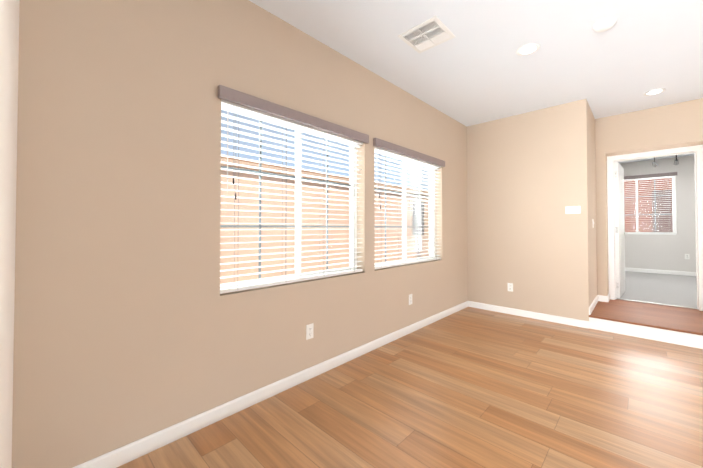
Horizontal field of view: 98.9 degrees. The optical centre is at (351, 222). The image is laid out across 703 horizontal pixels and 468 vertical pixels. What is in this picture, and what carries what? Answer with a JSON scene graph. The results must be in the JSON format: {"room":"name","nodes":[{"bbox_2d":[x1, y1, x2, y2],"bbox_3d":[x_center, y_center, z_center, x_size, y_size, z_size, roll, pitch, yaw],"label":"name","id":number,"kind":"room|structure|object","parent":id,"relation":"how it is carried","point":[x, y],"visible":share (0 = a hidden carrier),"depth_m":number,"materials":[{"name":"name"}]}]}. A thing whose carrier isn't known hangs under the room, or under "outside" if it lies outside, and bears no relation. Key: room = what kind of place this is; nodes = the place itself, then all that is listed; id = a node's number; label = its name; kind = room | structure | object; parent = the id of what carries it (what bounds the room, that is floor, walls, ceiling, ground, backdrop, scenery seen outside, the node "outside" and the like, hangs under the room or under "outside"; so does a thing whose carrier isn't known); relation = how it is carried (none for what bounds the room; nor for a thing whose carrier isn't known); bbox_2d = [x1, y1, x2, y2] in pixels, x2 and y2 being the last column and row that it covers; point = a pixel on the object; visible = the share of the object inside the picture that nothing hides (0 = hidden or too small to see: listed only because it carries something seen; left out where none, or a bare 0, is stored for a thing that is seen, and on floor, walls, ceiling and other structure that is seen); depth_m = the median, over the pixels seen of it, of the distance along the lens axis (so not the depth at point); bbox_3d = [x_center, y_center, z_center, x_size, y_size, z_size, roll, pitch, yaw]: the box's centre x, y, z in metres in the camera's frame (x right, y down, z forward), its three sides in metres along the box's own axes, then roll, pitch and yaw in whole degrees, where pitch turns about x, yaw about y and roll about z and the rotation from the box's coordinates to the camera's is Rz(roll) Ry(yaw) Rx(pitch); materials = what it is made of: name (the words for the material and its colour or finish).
{"room":"empty living room","nodes":[
{"label":"empty living room","id":0,"kind":"room"},
{"bbox_2d":[0,0,19,467],"bbox_3d":[-1.120,-0.162,0.904,0.950,2.740,0.120,-1,-1,44],"label":"door frame","id":1,"kind":"structure","parent":0,"point":[9,36],"depth_m":0.95,"materials":[{"name":"white wood"}]},
{"bbox_2d":[12,0,467,467],"bbox_3d":[-0.626,-0.141,2.246,0.200,2.740,6.700,-1,-1,44],"label":"wall","id":2,"kind":"structure","parent":0,"point":[132,324],"depth_m":1.66,"materials":[{"name":"beige paint"}]},
{"bbox_2d":[73,301,468,467],"bbox_3d":[0.178,1.197,2.909,0.013,0.085,4.600,-1,-1,44],"label":"baseboard","id":3,"kind":"structure","parent":2,"relation":"attached to","point":[122,455],"depth_m":1.94,"materials":[{"name":"white wood"}]},
{"bbox_2d":[220,106,356,288],"bbox_3d":[-0.443,-0.173,2.480,0.071,1.280,1.370,-1,-1,44],"label":"window","id":4,"kind":"structure","parent":2,"relation":"in","point":[297,222],"depth_m":2.46,"materials":[{"name":"white plastic"}]},
{"bbox_2d":[218,85,368,293],"bbox_3d":[-0.362,-0.197,2.402,0.106,1.305,1.420,-1,-1,44],"label":"window blind","id":5,"kind":"object","parent":4,"relation":"attached to","point":[236,100],"visible":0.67,"depth_m":2.27,"materials":[{"name":"white plastic"}]},
{"bbox_2d":[306,323,313,339],"bbox_3d":[-0.329,0.861,2.389,0.009,0.115,0.070,-1,-1,44],"label":"electrical outlet","id":6,"kind":"object","parent":2,"relation":"attached to","point":[309,330],"visible":1,"depth_m":2.38,"materials":[{"name":"plastic"}]},
{"bbox_2d":[374,150,434,265],"bbox_3d":[0.624,-0.155,3.590,0.071,1.280,1.410,-1,-1,44],"label":"window","id":7,"kind":"structure","parent":2,"relation":"in","point":[430,229],"depth_m":3.83,"materials":[{"name":"white plastic"}]},
{"bbox_2d":[373,138,444,268],"bbox_3d":[0.705,-0.179,3.512,0.106,1.305,1.460,-1,-1,44],"label":"window blind","id":8,"kind":"object","parent":7,"relation":"attached to","point":[389,149],"visible":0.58,"depth_m":3.44,"materials":[{"name":"white plastic"}]},
{"bbox_2d":[409,294,411,304],"bbox_3d":[0.676,0.872,3.435,0.009,0.115,0.070,-1,-1,44],"label":"electrical outlet","id":9,"kind":"object","parent":2,"relation":"attached to","point":[410,299],"visible":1,"depth_m":3.43,"materials":[{"name":"plastic"}]},
{"bbox_2d":[117,307,702,467],"bbox_3d":[3.112,1.281,2.362,5.400,0.100,12.080,-1,-1,44],"label":"floor","id":10,"kind":"structure","parent":0,"point":[469,387],"depth_m":1.98,"materials":[{"name":"brown wood"}]},
{"bbox_2d":[467,99,596,320],"bbox_3d":[2.672,-0.105,4.630,1.651,2.740,1.310,-1,-1,44],"label":"wall block","id":11,"kind":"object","parent":10,"relation":"on","point":[531,176],"visible":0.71,"depth_m":3.99,"materials":[{"name":"beige paint"}]},
{"bbox_2d":[507,283,512,291],"bbox_3d":[2.194,0.888,4.160,0.070,0.115,0.009,-1,-1,44],"label":"electrical outlet","id":12,"kind":"object","parent":11,"relation":"attached to","point":[510,286],"visible":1,"depth_m":4.16,"materials":[{"name":"plastic"}]},
{"bbox_2d":[469,301,592,328],"bbox_3d":[2.302,1.134,4.051,1.434,0.245,0.013,-1,-1,44],"label":"baseboard","id":13,"kind":"structure","parent":11,"relation":"attached to","point":[546,317],"depth_m":3.95,"materials":[{"name":"white wood"}]},
{"bbox_2d":[565,206,580,213],"bbox_3d":[2.700,-0.159,3.672,0.150,0.090,0.034,-1,-1,44],"label":"thermostat","id":14,"kind":"object","parent":11,"relation":"attached to","point":[572,209],"visible":1,"depth_m":3.67,"materials":[{"name":"white plastic"}]},
{"bbox_2d":[249,0,702,163],"bbox_3d":[3.112,-1.559,2.405,5.400,0.100,12.080,-1,-1,44],"label":"ceiling","id":15,"kind":"structure","parent":0,"point":[477,69],"depth_m":2.63,"materials":[{"name":"white paint"}]},
{"bbox_2d":[398,16,455,53],"bbox_3d":[0.606,-1.504,2.428,0.335,0.008,0.330,-1,-1,44],"label":"ceiling vent","id":16,"kind":"object","parent":15,"relation":"in","point":[432,32],"visible":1,"depth_m":2.41,"materials":[{"name":"white plastic"}]},
{"bbox_2d":[516,43,539,55],"bbox_3d":[1.529,-1.501,2.609,0.180,0.008,0.180,-1,-1,44],"label":"recessed light","id":17,"kind":"object","parent":15,"relation":"in","point":[528,49],"visible":1,"depth_m":2.60,"materials":[{"name":"white plastic"}]},
{"bbox_2d":[593,17,616,31],"bbox_3d":[1.916,-1.491,2.278,0.141,0.040,0.141,-1,-1,44],"label":"recessed light","id":18,"kind":"object","parent":15,"relation":"attached to","point":[605,24],"visible":0.98,"depth_m":2.25,"materials":[{"name":"white plastic"}]},
{"bbox_2d":[644,88,665,95],"bbox_3d":[3.449,-1.488,3.426,0.180,0.008,0.180,-1,-1,44],"label":"recessed light","id":19,"kind":"object","parent":15,"relation":"in","point":[654,92],"visible":0.96,"depth_m":3.42,"materials":[{"name":"white plastic"}]},
{"bbox_2d":[652,155,678,166],"bbox_3d":[6.727,-1.325,6.234,0.900,0.250,0.116,-1,-1,44],"label":"track light","id":20,"kind":"object","parent":15,"relation":"attached to","point":[655,164],"visible":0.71,"depth_m":6.28,"materials":[{"name":"silver metal"}]},
{"bbox_2d":[589,298,702,348],"bbox_3d":[4.255,1.159,3.083,2.749,0.166,1.358,-1,-1,44],"label":"step","id":21,"kind":"structure","parent":0,"point":[676,324],"depth_m":3.43,"materials":[{"name":"brown wood"}]},
{"bbox_2d":[595,98,702,295],"bbox_3d":[4.660,-0.124,3.379,2.949,2.740,0.360,-1,-1,44],"label":"wall","id":22,"kind":"structure","parent":0,"point":[676,125],"depth_m":4.03,"materials":[{"name":"beige paint"}]},
{"bbox_2d":[590,295,600,309],"bbox_3d":[3.151,1.132,3.908,0.013,0.245,0.940,-1,-1,44],"label":"baseboard","id":23,"kind":"structure","parent":22,"relation":"attached to","point":[598,298],"depth_m":4.02,"materials":[{"name":"white wood"}]},
{"bbox_2d":[605,294,609,301],"bbox_3d":[3.634,1.057,4.256,0.013,0.085,0.253,-1,-1,44],"label":"baseboard","id":24,"kind":"structure","parent":22,"relation":"attached to","point":[607,298],"depth_m":4.18,"materials":[{"name":"white wood"}]},
{"bbox_2d":[615,162,627,297],"bbox_3d":[4.164,0.102,4.646,0.151,1.984,0.790,-1,-1,44],"label":"door leaf","id":25,"kind":"structure","parent":22,"relation":"in","point":[620,230],"depth_m":4.45,"materials":[{"name":"wood"}]},
{"bbox_2d":[607,145,702,310],"bbox_3d":[4.099,0.062,4.092,0.930,2.070,0.135,-1,-1,44],"label":"door frame","id":26,"kind":"structure","parent":22,"relation":"attached to","point":[697,150],"depth_m":3.99,"materials":[{"name":"white wood"}]},
{"bbox_2d":[620,155,695,271],"bbox_3d":[4.662,-0.120,3.635,4.900,2.740,0.012,-1,-1,44],"label":"wall","id":27,"kind":"structure","parent":0,"point":[658,251],"depth_m":4.00,"materials":[{"name":"grey paint"}]},
{"bbox_2d":[624,177,675,234],"bbox_3d":[6.777,-0.406,7.146,1.250,1.340,0.071,-1,-1,44],"label":"window","id":28,"kind":"structure","parent":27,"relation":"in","point":[673,202],"depth_m":6.93,"materials":[{"name":"white plastic"}]},
{"bbox_2d":[624,172,676,232],"bbox_3d":[6.699,-0.438,7.065,1.300,1.349,0.106,-1,-1,44],"label":"window blind","id":29,"kind":"object","parent":28,"relation":"attached to","point":[658,175],"visible":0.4,"depth_m":6.89,"materials":[{"name":"white plastic"}]},
{"bbox_2d":[625,267,695,275],"bbox_3d":[7.335,1.090,6.397,4.500,0.085,0.013,-1,-1,44],"label":"baseboard","id":30,"kind":"structure","parent":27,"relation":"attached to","point":[626,269],"depth_m":6.76,"materials":[{"name":"white wood"}]},
{"bbox_2d":[620,271,696,307],"bbox_3d":[5.999,1.191,5.005,4.500,0.160,3.870,-1,-1,44],"label":"floor carpet","id":31,"kind":"object","parent":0,"point":[678,290],"depth_m":5.12,"materials":[{"name":"grey carpet"}]},
{"label":"outside","id":32,"kind":"structure","parent":0,"visible":0},
{"bbox_3d":[5.579,1.725,8.529,120.000,0.100,140.000,-1,-1,44],"label":"ground","id":33,"kind":"structure","parent":32,"visible":0},
{"bbox_2d":[220,156,415,283],"bbox_3d":[-3.659,0.173,9.111,7.498,3.122,24.600,-1,-1,44],"label":"fence","id":34,"kind":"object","parent":33,"relation":"on","point":[321,218],"depth_m":6.30,"materials":[{"name":"beige wood"}]},
{"bbox_2d":[624,177,672,231],"bbox_3d":[17.057,-1.974,8.621,19.500,7.400,6.040,-1,-1,44],"label":"building","id":35,"kind":"structure","parent":33,"relation":"on","point":[649,206],"depth_m":10.70,"materials":[{"name":"red brick"}]}
]}

